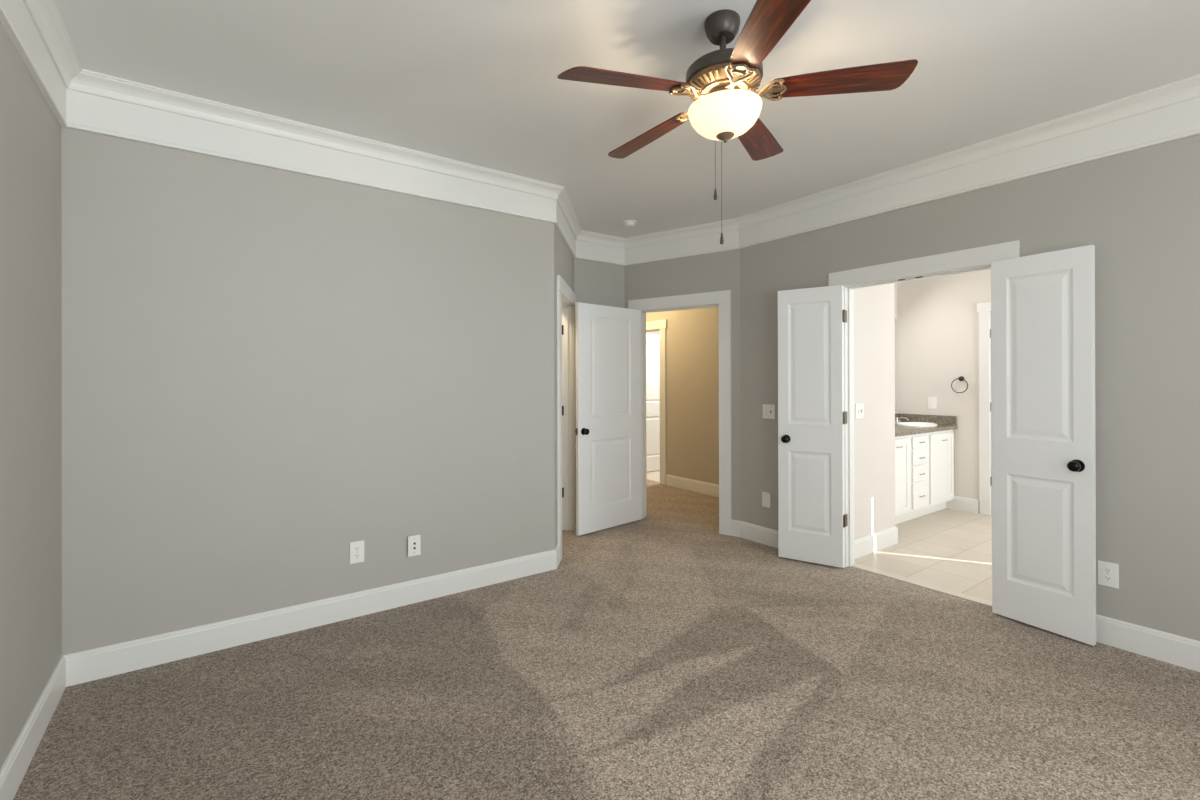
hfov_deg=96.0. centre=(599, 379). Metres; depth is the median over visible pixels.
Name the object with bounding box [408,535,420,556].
cable plate
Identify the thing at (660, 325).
trim
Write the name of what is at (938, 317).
wall
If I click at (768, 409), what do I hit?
light switch
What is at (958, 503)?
baseboard
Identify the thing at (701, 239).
trim
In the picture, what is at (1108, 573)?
wall outlet
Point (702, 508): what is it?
floor
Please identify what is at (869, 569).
threshold
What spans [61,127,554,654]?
wall
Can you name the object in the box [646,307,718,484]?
wall
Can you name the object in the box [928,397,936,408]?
wall outlet
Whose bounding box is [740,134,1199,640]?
wall
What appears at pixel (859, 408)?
light switch
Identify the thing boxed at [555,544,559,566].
baseboard
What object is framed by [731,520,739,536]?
baseboard
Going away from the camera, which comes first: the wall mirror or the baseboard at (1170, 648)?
the baseboard at (1170, 648)
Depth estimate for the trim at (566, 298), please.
4.91 m
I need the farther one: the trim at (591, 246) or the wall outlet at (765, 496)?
the trim at (591, 246)
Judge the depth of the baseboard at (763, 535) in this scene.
4.51 m
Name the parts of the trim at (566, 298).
hinge plate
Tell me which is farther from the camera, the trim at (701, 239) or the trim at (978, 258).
the trim at (701, 239)
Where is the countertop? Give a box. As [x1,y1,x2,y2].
[895,413,956,436]
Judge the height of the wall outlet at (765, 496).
0.120 m
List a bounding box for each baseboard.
[0,656,65,799]
[62,549,556,686]
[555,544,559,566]
[666,474,718,496]
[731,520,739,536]
[740,521,777,547]
[855,526,897,558]
[946,496,978,512]
[1096,614,1199,671]
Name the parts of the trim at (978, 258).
hinge plate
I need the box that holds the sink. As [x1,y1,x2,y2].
[896,422,936,426]
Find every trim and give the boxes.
[0,0,81,126]
[65,69,563,222]
[554,188,581,257]
[557,275,575,561]
[576,230,624,265]
[625,218,738,265]
[628,290,731,535]
[646,320,666,484]
[735,74,1199,248]
[829,240,1019,567]
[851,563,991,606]
[977,302,991,514]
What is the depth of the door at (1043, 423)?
2.91 m
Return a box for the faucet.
[895,417,908,423]
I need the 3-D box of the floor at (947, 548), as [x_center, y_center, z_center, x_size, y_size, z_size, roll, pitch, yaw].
[3.561,1.382,3.927,2.630,0.050,4.100,0,0,-36]
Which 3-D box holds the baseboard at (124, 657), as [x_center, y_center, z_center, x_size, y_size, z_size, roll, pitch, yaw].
[-1.357,1.299,3.158,2.567,0.139,0.015,0,0,-36]
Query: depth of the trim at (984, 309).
5.44 m
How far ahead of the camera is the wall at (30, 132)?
1.97 m
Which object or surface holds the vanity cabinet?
on the floor at (947, 548)
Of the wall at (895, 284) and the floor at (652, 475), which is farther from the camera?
the floor at (652, 475)
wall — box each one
[0,22,61,769]
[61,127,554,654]
[554,224,573,547]
[574,258,624,307]
[625,249,740,520]
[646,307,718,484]
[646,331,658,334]
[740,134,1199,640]
[854,283,894,538]
[894,283,897,413]
[897,269,990,498]
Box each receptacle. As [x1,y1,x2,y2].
[1104,567,1111,572]
[1104,575,1111,580]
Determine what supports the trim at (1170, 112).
attached to the wall at (1139, 209)
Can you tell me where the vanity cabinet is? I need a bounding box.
[895,429,953,523]
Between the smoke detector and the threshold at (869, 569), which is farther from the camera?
the smoke detector
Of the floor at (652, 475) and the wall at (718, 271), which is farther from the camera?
the floor at (652, 475)
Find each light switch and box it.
[763,404,774,418]
[855,403,863,418]
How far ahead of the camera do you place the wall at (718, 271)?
4.84 m
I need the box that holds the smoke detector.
[623,220,636,226]
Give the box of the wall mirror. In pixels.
[895,319,896,411]
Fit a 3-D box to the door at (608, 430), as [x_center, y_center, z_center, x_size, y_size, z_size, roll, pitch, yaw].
[0.096,0.340,4.985,0.834,2.030,0.149,0,0,-43]
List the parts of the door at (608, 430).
knob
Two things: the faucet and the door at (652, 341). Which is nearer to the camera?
the faucet
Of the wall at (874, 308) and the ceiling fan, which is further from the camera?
the wall at (874, 308)
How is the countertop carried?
on the vanity cabinet
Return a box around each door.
[575,302,641,535]
[646,334,659,471]
[778,285,845,567]
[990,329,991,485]
[991,245,1095,645]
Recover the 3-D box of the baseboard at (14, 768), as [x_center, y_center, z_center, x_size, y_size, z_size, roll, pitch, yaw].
[-0.809,1.293,0.222,0.015,0.139,5.415,0,0,-36]
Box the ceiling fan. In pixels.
[557,0,917,244]
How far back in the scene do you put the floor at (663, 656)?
2.29 m
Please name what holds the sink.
in the countertop
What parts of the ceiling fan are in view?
blade, blade, pull chain, pull chain, lamp shade, vented plate, blade, blade, blade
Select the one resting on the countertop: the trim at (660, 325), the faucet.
the faucet
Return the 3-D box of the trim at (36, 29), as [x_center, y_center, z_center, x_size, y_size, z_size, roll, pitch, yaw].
[-0.789,-1.263,0.245,0.078,0.250,5.415,0,0,-36]
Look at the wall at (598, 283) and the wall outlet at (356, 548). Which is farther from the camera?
the wall at (598, 283)
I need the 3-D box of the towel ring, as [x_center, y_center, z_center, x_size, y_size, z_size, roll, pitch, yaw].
[3.742,0.051,5.617,0.054,0.176,0.156,0,0,-36]
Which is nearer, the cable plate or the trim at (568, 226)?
the cable plate
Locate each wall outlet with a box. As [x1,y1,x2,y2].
[350,540,363,563]
[762,492,769,507]
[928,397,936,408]
[1098,560,1118,588]
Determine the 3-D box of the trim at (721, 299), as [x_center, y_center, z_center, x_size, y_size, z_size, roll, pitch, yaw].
[0.758,0.291,5.093,1.052,2.150,0.164,0,0,35]
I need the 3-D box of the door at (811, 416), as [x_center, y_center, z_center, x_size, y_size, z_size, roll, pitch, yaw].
[1.565,0.335,4.014,0.470,2.030,0.149,0,0,34]
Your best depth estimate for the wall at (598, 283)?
5.20 m
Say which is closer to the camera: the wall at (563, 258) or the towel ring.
the wall at (563, 258)
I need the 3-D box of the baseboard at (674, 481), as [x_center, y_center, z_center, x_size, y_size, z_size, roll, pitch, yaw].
[1.432,1.296,6.236,0.015,0.139,1.935,0,0,-36]
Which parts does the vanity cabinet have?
door, drawer, drawer, drawer, drawer, door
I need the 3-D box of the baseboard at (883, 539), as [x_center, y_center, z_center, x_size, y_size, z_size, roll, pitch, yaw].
[2.157,1.292,4.274,0.784,0.139,0.015,0,0,-36]
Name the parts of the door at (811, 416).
knob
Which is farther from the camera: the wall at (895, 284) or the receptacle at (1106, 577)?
the wall at (895, 284)
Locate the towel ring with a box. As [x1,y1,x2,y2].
[951,376,967,392]
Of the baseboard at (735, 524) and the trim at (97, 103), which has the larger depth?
the baseboard at (735, 524)
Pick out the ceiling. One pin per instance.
(475, 82)
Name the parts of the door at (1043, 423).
knob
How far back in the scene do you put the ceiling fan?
1.99 m
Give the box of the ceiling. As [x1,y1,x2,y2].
[54,0,1199,237]
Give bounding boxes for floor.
[13,508,1199,799]
[646,470,659,481]
[646,479,718,527]
[855,508,991,600]
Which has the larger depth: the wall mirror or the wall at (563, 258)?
the wall mirror

